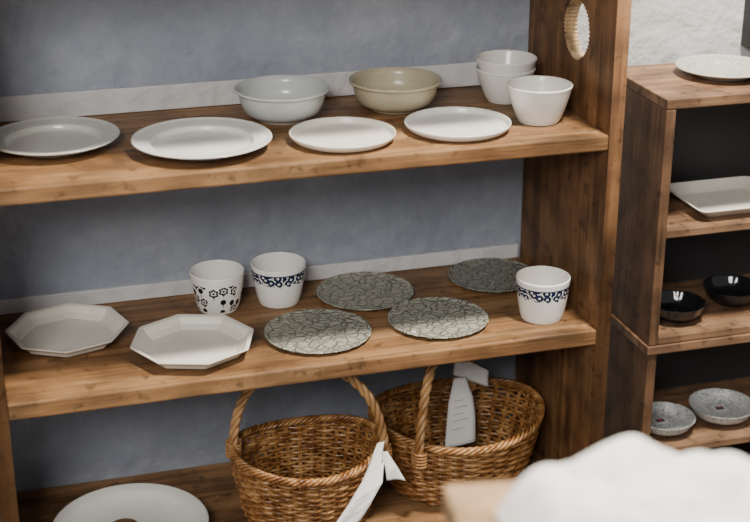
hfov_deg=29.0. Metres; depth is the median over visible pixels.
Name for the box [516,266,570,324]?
cup
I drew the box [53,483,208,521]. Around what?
plate
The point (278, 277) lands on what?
cup
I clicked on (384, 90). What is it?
ceramic bowl
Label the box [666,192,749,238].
shelf
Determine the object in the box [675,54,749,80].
patterned plate
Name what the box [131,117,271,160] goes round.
dinner plate
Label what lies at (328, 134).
serving plate
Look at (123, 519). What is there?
wooden coaster
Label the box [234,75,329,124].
ceramic bowl
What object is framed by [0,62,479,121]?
trim
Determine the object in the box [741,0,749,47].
trim
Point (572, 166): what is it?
wooden shelf
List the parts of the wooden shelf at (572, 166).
panel, panel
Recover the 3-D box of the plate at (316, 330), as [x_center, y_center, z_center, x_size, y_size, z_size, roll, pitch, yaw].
[-0.101,0.125,2.556,0.191,0.008,0.191,-6,23,-15]
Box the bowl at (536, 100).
[507,75,572,125]
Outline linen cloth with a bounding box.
[496,435,749,521]
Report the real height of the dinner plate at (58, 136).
0.021 m
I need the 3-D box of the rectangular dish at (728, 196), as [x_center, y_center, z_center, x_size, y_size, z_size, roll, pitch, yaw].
[0.673,-0.119,2.779,0.196,0.022,0.171,-6,23,-15]
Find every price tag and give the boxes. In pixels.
[652,417,667,423]
[711,405,727,411]
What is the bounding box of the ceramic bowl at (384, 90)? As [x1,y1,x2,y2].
[348,67,441,114]
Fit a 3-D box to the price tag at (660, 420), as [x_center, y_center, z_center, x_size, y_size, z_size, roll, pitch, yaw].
[0.572,0.320,2.910,0.026,0.002,0.022,-6,23,-15]
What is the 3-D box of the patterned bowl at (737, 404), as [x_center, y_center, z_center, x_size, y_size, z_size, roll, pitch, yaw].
[0.703,0.303,2.942,0.133,0.032,0.133,-6,23,-15]
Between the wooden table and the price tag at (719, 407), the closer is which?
the wooden table
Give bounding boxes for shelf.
[0,0,631,521]
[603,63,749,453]
[650,377,749,453]
[658,273,749,344]
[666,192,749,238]
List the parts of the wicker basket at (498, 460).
handle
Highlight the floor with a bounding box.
[676,442,749,459]
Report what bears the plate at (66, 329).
on the wooden shelf at (572, 166)
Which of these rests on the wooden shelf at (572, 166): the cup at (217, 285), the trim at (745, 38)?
the cup at (217, 285)
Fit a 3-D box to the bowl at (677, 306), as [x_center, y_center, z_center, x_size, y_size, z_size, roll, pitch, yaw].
[0.582,0.094,2.802,0.110,0.036,0.110,-6,23,-15]
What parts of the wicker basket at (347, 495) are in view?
handle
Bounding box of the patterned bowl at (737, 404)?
[689,388,749,424]
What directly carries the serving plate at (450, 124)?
on the wooden shelf at (572, 166)
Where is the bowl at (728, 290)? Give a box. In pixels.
[703,274,749,306]
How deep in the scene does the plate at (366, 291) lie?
2.72 m
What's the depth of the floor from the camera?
3.13 m
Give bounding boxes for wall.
[0,0,749,491]
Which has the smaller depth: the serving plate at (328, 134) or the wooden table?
the wooden table
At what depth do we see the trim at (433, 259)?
2.75 m
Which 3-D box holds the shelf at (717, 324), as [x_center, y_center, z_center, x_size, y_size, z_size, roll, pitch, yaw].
[0.818,0.073,2.924,0.665,0.016,0.242,-6,23,-15]
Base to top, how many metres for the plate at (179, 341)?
0.024 m
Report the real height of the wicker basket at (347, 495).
0.327 m
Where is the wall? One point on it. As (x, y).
(47, 46)
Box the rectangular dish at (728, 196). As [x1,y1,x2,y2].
[670,176,749,216]
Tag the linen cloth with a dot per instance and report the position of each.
(629, 478)
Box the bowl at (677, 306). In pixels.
[660,290,705,322]
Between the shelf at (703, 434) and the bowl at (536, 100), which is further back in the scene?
the shelf at (703, 434)
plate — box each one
[0,116,119,157]
[5,303,128,356]
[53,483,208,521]
[130,314,253,368]
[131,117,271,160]
[263,308,371,353]
[289,117,395,152]
[316,272,413,310]
[387,297,488,338]
[404,107,510,141]
[448,258,528,292]
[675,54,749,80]
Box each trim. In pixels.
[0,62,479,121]
[0,243,517,314]
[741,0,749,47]
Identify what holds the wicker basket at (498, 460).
on the wooden shelf at (572, 166)
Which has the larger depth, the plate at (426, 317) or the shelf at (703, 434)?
the shelf at (703, 434)
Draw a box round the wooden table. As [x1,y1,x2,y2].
[443,480,518,521]
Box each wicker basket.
[225,376,404,521]
[367,360,544,505]
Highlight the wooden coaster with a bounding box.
[114,518,136,521]
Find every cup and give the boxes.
[189,260,243,314]
[251,252,305,308]
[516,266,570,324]
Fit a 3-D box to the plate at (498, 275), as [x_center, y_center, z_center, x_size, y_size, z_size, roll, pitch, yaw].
[0.226,0.029,2.796,0.173,0.008,0.173,-6,23,-15]
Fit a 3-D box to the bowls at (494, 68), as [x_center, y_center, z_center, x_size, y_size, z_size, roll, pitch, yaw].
[0.237,-0.331,2.631,0.111,0.080,0.111,11,24,25]
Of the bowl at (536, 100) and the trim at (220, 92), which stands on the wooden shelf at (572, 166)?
the bowl at (536, 100)
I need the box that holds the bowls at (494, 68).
[475,50,536,104]
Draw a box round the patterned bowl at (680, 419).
[651,401,695,435]

